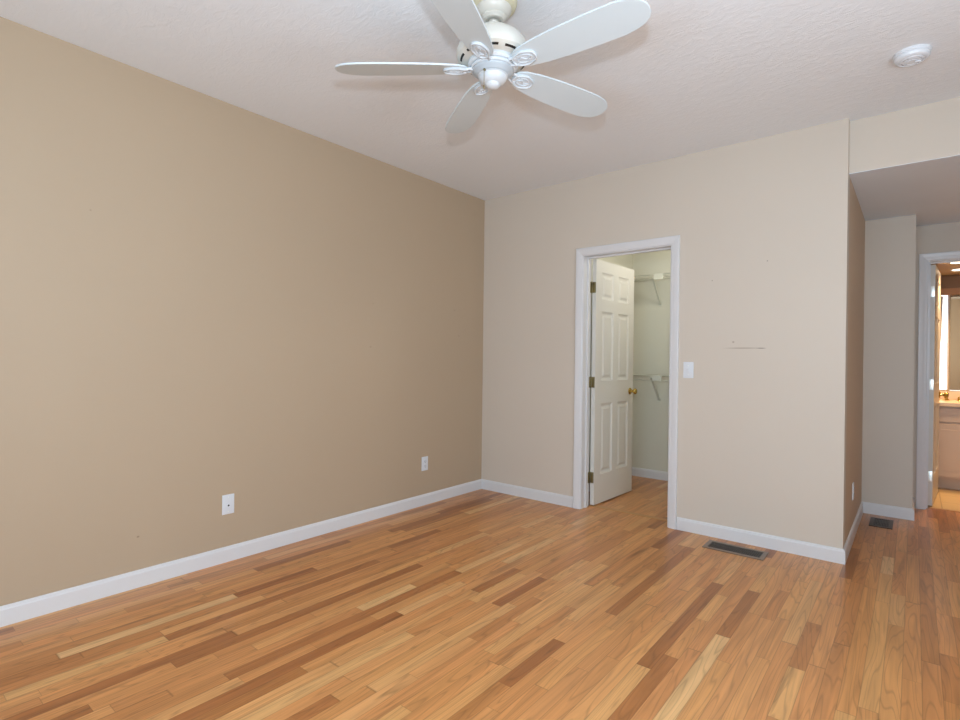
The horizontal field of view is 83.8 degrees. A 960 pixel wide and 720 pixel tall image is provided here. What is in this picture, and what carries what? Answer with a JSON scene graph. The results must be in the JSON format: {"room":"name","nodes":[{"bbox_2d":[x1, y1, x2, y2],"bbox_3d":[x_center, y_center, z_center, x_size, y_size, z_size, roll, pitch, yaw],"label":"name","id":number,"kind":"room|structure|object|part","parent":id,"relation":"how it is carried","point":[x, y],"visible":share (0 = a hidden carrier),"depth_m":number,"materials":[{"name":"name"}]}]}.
{"room":"empty bedroom","nodes":[
{"label":"empty bedroom","id":0,"kind":"room"},
{"bbox_2d":[0,16,484,605],"bbox_3d":[-1.696,-0.160,2.935,0.120,2.669,5.320,1,0,39],"label":"wall","id":1,"kind":"structure","parent":0,"point":[204,298],"depth_m":2.99,"materials":[{"name":"paint"}]},
{"bbox_2d":[222,493,233,514],"bbox_3d":[-1.471,0.843,3.127,0.009,0.114,0.070,1,0,39],"label":"jack plate","id":2,"kind":"object","parent":1,"relation":"attached to","point":[227,500],"visible":1,"depth_m":3.12,"materials":[{"name":"white plastic"}]},
{"bbox_2d":[0,479,481,626],"bbox_3d":[-1.622,1.132,2.943,0.013,0.088,5.200,1,0,39],"label":"baseboard","id":3,"kind":"structure","parent":1,"relation":"attached to","point":[12,613],"depth_m":2.99,"materials":[{"name":"white paint"}]},
{"bbox_2d":[421,456,427,470],"bbox_3d":[-0.451,0.849,4.381,0.009,0.114,0.070,1,0,39],"label":"wall outlet","id":4,"kind":"object","parent":1,"relation":"attached to","point":[424,466],"visible":1,"depth_m":4.38,"materials":[{"name":"white plastic"}]},
{"bbox_2d":[0,476,959,719],"bbox_3d":[1.173,1.259,2.906,4.400,0.100,8.670,1,0,39],"label":"floor","id":5,"kind":"structure","parent":0,"point":[481,604],"depth_m":2.37,"materials":[{"name":"brown wood"}]},
{"bbox_2d":[589,505,666,520],"bbox_3d":[1.185,1.210,4.216,0.698,0.012,0.054,1,0,39],"label":"threshold","id":6,"kind":"object","parent":5,"relation":"on","point":[598,506],"visible":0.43,"depth_m":4.22,"materials":[{"name":"brown wood"}]},
{"bbox_2d":[702,540,768,560],"bbox_3d":[1.627,1.211,3.413,0.355,0.006,0.168,1,0,39],"label":"floor vent","id":7,"kind":"object","parent":5,"relation":"in","point":[714,545],"visible":1,"depth_m":3.40,"materials":[{"name":"metal"}]},
{"bbox_2d":[708,542,762,557],"bbox_3d":[1.627,1.211,3.413,0.307,0.004,0.120,1,0,39],"label":"grille","id":8,"kind":"object","parent":7,"relation":"attached to","point":[749,552],"depth_m":3.41,"materials":[{"name":"grey metal"}]},
{"bbox_2d":[869,517,893,529],"bbox_3d":[3.018,1.226,4.023,0.140,0.006,0.270,1,0,39],"label":"floor vent","id":9,"kind":"object","parent":5,"relation":"in","point":[875,522],"visible":1,"depth_m":4.01,"materials":[{"name":"brown metal"}]},
{"bbox_2d":[873,518,888,526],"bbox_3d":[3.018,1.226,4.023,0.092,0.004,0.222,1,0,39],"label":"grille","id":10,"kind":"object","parent":9,"relation":"attached to","point":[877,522],"depth_m":4.03,"materials":[{"name":"grey metal"}]},
{"bbox_2d":[928,507,959,512],"bbox_3d":[4.030,1.243,4.258,0.740,0.015,0.040,1,0,39],"label":"threshold","id":11,"kind":"object","parent":5,"relation":"on","point":[928,507],"visible":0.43,"depth_m":4.41,"materials":[{"name":"brown wood"}]},
{"bbox_2d":[938,391,959,489],"bbox_3d":[4.927,0.787,5.056,1.275,0.925,0.595,1,0,39],"label":"vanity cabinet","id":12,"kind":"object","parent":5,"relation":"on","point":[949,410],"visible":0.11,"depth_m":5.10,"materials":[{"name":"laminate"}]},
{"bbox_3d":[4.442,0.859,5.115,0.396,0.500,0.024,1,0,39],"label":"cabinet door","id":13,"kind":"part","parent":12,"relation":"part of","materials":[{"name":"laminate"}]},
{"bbox_3d":[4.447,0.526,5.116,0.396,0.135,0.020,1,0,39],"label":"drawer","id":14,"kind":"part","parent":12,"relation":"part of","materials":[{"name":"laminate"}]},
{"bbox_2d":[939,391,959,406],"bbox_3d":[4.932,0.387,5.055,1.275,0.125,0.595,1,0,39],"label":"countertop","id":15,"kind":"structure","parent":12,"relation":"on","point":[953,396],"depth_m":5.36,"materials":[{"name":"beige stone"}]},
{"bbox_2d":[0,0,959,199],"bbox_3d":[0.119,-1.520,1.562,4.640,0.100,5.460,1,0,39],"label":"ceiling","id":16,"kind":"structure","parent":0,"point":[698,75],"depth_m":2.71,"materials":[{"name":"white paint"}]},
{"bbox_2d":[334,0,650,132],"bbox_3d":[0.097,-1.272,2.144,1.190,0.398,1.235,1,0,39],"label":"ceiling fan","id":17,"kind":"object","parent":16,"relation":"hanging from","point":[489,49],"visible":1,"depth_m":2.10,"materials":[{"name":"metal"}]},
{"bbox_3d":[-0.320,-1.187,2.183,0.546,0.007,0.149,1,12,1],"label":"fan blade","id":18,"kind":"part","parent":17,"relation":"part of","materials":[{"name":"white wood"}]},
{"bbox_3d":[-0.087,-1.179,2.178,0.128,0.016,0.075,1,12,1],"label":"blade arm","id":19,"kind":"part","parent":17,"relation":"part of","materials":[{"name":"metal"}]},
{"bbox_3d":[-0.071,-1.183,1.821,0.149,0.007,0.546,13,4,19],"label":"fan blade","id":20,"kind":"part","parent":17,"relation":"part of","materials":[{"name":"white wood"}]},
{"bbox_3d":[-0.053,-1.185,2.531,0.149,0.007,0.546,-12,4,-16],"label":"fan blade","id":21,"kind":"part","parent":17,"relation":"part of","materials":[{"name":"laminate"}]},
{"bbox_3d":[0.005,-1.178,2.041,0.075,0.016,0.128,13,4,19],"label":"blade arm","id":22,"kind":"part","parent":17,"relation":"part of","materials":[{"name":"metal"}]},
{"bbox_3d":[0.014,-1.178,2.308,0.075,0.016,0.128,-12,4,-16],"label":"blade arm","id":23,"kind":"part","parent":17,"relation":"part of","materials":[{"name":"metal"}]},
{"bbox_3d":[0.169,-1.176,2.252,0.128,0.016,0.075,1,-12,-34],"label":"blade arm","id":24,"kind":"part","parent":17,"relation":"part of","materials":[{"name":"metal"}]},
{"bbox_3d":[0.164,-1.176,2.087,0.128,0.016,0.075,1,-12,37],"label":"blade arm","id":25,"kind":"part","parent":17,"relation":"part of","materials":[{"name":"metal"}]},
{"bbox_3d":[0.360,-1.179,2.384,0.546,0.007,0.149,1,-12,-35],"label":"fan blade","id":26,"kind":"part","parent":17,"relation":"part of","materials":[{"name":"laminate"}]},
{"bbox_3d":[0.349,-1.179,1.946,0.546,0.007,0.149,1,-12,37],"label":"fan blade","id":27,"kind":"part","parent":17,"relation":"part of","materials":[{"name":"laminate"}]},
{"bbox_2d":[892,44,931,66],"bbox_3d":[2.038,-1.425,2.525,0.146,0.046,0.146,1,0,22],"label":"smoke detector","id":28,"kind":"object","parent":16,"relation":"attached to","point":[916,54],"visible":1,"depth_m":2.49,"materials":[{"name":"white plastic"}]},
{"bbox_2d":[589,254,632,470],"bbox_3d":[1.151,-0.046,5.157,0.100,2.500,1.480,1,0,39],"label":"wall","id":29,"kind":"structure","parent":0,"point":[626,261],"depth_m":5.09,"materials":[{"name":"paint"}]},
{"bbox_2d":[632,250,670,471],"bbox_3d":[2.358,-0.031,5.066,1.888,2.500,0.100,1,0,39],"label":"wall","id":30,"kind":"structure","parent":0,"point":[651,336],"depth_m":5.49,"materials":[{"name":"paint"}]},
{"bbox_2d":[632,467,667,480],"bbox_3d":[2.300,1.174,5.031,1.868,0.088,0.013,1,0,39],"label":"baseboard","id":31,"kind":"structure","parent":30,"relation":"attached to","point":[641,472],"depth_m":5.48,"materials":[{"name":"white paint"}]},
{"bbox_2d":[633,374,668,401],"bbox_3d":[2.215,0.294,4.912,1.860,0.281,0.312,1,0,39],"label":"wire shelf","id":32,"kind":"object","parent":30,"relation":"attached to","point":[653,378],"visible":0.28,"depth_m":5.23,"materials":[{"name":"white metal"}]},
{"bbox_2d":[634,273,669,305],"bbox_3d":[2.227,-0.683,4.910,1.860,0.281,0.312,1,0,39],"label":"wire shelf","id":33,"kind":"object","parent":30,"relation":"attached to","point":[658,276],"visible":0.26,"depth_m":5.25,"materials":[{"name":"white metal"}]},
{"bbox_2d":[481,118,849,548],"bbox_3d":[1.101,-0.129,4.168,2.908,2.669,0.120,1,0,39],"label":"wall","id":34,"kind":"structure","parent":0,"point":[762,224],"depth_m":3.64,"materials":[{"name":"paint"}]},
{"bbox_2d":[482,479,572,507],"bbox_3d":[0.382,1.152,4.656,0.964,0.088,0.013,1,0,39],"label":"baseboard","id":35,"kind":"structure","parent":34,"relation":"attached to","point":[544,496],"depth_m":4.62,"materials":[{"name":"white paint"}]},
{"bbox_2d":[588,259,636,504],"bbox_3d":[1.152,0.183,4.651,0.173,2.024,0.736,1,0,42],"label":"door","id":36,"kind":"structure","parent":34,"relation":"in","point":[612,290],"depth_m":4.61,"materials":[{"name":"paint"}]},
{"bbox_3d":[1.387,0.283,4.838,0.069,0.062,0.062,1,0,42],"label":"knob","id":37,"kind":"part","parent":36,"relation":"part of","materials":[{"name":"gold metal"}]},
{"bbox_2d":[573,235,679,528],"bbox_3d":[1.132,0.155,4.133,0.830,2.102,0.145,1,0,39],"label":"door frame","id":38,"kind":"structure","parent":34,"relation":"attached to","point":[674,241],"depth_m":4.31,"materials":[{"name":"white paint"}]},
{"bbox_2d":[683,362,693,377],"bbox_3d":[1.470,0.071,3.777,0.070,0.114,0.018,1,0,39],"label":"light switch","id":39,"kind":"object","parent":34,"relation":"attached to","point":[688,367],"visible":1,"depth_m":3.78,"materials":[{"name":"white plastic"}]},
{"bbox_2d":[676,517,844,564],"bbox_3d":[1.794,1.171,3.509,0.998,0.088,0.013,1,0,39],"label":"baseboard","id":40,"kind":"structure","parent":34,"relation":"attached to","point":[812,550],"depth_m":3.46,"materials":[{"name":"white paint"}]},
{"bbox_2d":[845,178,864,542],"bbox_3d":[2.647,0.040,3.846,0.100,2.370,1.333,1,0,39],"label":"wall","id":41,"kind":"structure","parent":0,"point":[856,218],"depth_m":3.71,"materials":[{"name":"paint"}]},
{"bbox_2d":[843,501,862,563],"bbox_3d":[2.628,1.181,3.754,0.013,0.088,1.446,1,0,39],"label":"baseboard","id":42,"kind":"structure","parent":41,"relation":"attached to","point":[852,533],"depth_m":3.62,"materials":[{"name":"white paint"}]},
{"bbox_2d":[852,482,853,499],"bbox_3d":[2.561,0.899,3.669,0.009,0.114,0.070,1,0,39],"label":"wall outlet","id":43,"kind":"object","parent":41,"relation":"attached to","point":[853,482],"visible":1,"depth_m":3.65,"materials":[{"name":"white plastic"}]},
{"bbox_2d":[861,215,915,508],"bbox_3d":[3.363,0.047,4.475,0.420,2.370,0.587,1,0,39],"label":"wall","id":44,"kind":"structure","parent":0,"point":[890,243],"depth_m":4.21,"materials":[{"name":"paint"}]},
{"bbox_2d":[862,501,913,520],"bbox_3d":[3.204,1.187,4.209,0.332,0.088,0.013,1,0,39],"label":"baseboard","id":45,"kind":"structure","parent":44,"relation":"attached to","point":[869,508],"depth_m":4.20,"materials":[{"name":"white paint"}]},
{"bbox_2d":[849,97,959,172],"bbox_3d":[2.899,-1.281,2.777,1.612,0.316,0.100,1,0,39],"label":"wall header","id":46,"kind":"structure","parent":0,"point":[932,130],"depth_m":3.08,"materials":[{"name":"paint"}]},
{"bbox_2d":[849,154,959,226],"bbox_3d":[3.524,-1.164,3.468,1.752,0.100,1.962,1,0,39],"label":"ceiling","id":47,"kind":"structure","parent":0,"point":[929,190],"depth_m":3.55,"materials":[{"name":"paint"}]},
{"bbox_2d":[913,222,959,507],"bbox_3d":[4.175,0.068,4.117,1.293,2.350,0.120,1,0,39],"label":"wall","id":48,"kind":"structure","parent":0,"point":[945,237],"depth_m":4.45,"materials":[{"name":"paint"}]},
{"bbox_2d":[916,251,959,509],"bbox_3d":[4.022,0.183,4.229,0.872,2.116,0.139,1,0,39],"label":"door frame","id":49,"kind":"structure","parent":48,"relation":"attached to","point":[924,259],"depth_m":4.43,"materials":[{"name":"white paint"}]},
{"bbox_2d":[928,265,948,505],"bbox_3d":[4.040,0.215,4.758,0.173,2.030,0.756,1,0,44],"label":"door","id":50,"kind":"structure","parent":48,"relation":"in","point":[935,394],"depth_m":4.54,"materials":[{"name":"paint"}]},
{"bbox_3d":[4.288,0.322,4.944,0.069,0.062,0.062,1,0,44],"label":"knob","id":51,"kind":"part","parent":50,"relation":"part of","materials":[{"name":"gold metal"}]},
{"bbox_2d":[931,263,959,275],"bbox_3d":[4.641,-0.983,4.757,1.400,0.220,1.450,1,0,39],"label":"ceiling","id":52,"kind":"structure","parent":0,"point":[944,268],"depth_m":5.12,"materials":[{"name":"paint"}]},
{"bbox_2d":[940,275,959,391],"bbox_3d":[5.165,0.082,5.341,1.300,2.340,0.130,1,0,39],"label":"wall","id":53,"kind":"structure","parent":0,"point":[949,275],"depth_m":5.52,"materials":[{"name":"paint"}]},
{"bbox_2d":[940,295,948,389],"bbox_3d":[4.733,-0.186,5.599,0.259,0.985,0.014,1,0,39],"label":"window","id":54,"kind":"structure","parent":53,"relation":"in","point":[944,348],"depth_m":5.54,"materials":[{"name":"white glass"}]},
{"bbox_3d":[4.733,-0.186,5.599,0.259,0.985,0.014,1,0,39],"label":"frame","id":55,"kind":"part","parent":54,"relation":"part of","materials":[{"name":"white paint"}]},
{"bbox_2d":[941,275,959,295],"bbox_3d":[5.109,-0.764,5.273,1.260,0.200,0.053,1,0,39],"label":"valance","id":56,"kind":"object","parent":53,"relation":"attached to","point":[950,285],"visible":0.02,"depth_m":5.49,"materials":[{"name":"brown wood"}]},
{"bbox_2d":[940,296,942,345],"bbox_3d":[4.698,-0.179,5.586,0.200,0.960,0.018,1,0,39],"label":"curtain","id":57,"kind":"object","parent":56,"relation":"hanging from","point":[941,296],"visible":0.02,"depth_m":5.53,"materials":[{"name":"white fabric"}]},
{"bbox_3d":[5.108,-0.698,5.273,1.260,0.068,0.053,1,0,39],"label":"rail","id":58,"kind":"part","parent":56,"relation":"part of","materials":[{"name":"brown wood"}]},
{"bbox_2d":[949,296,959,390],"bbox_3d":[5.227,-0.165,5.199,0.990,0.975,0.012,1,0,39],"label":"bathroom mirror","id":59,"kind":"object","parent":53,"relation":"attached to","point":[954,384],"visible":1,"depth_m":5.49,"materials":[{"name":"brown mirror"}]}
]}

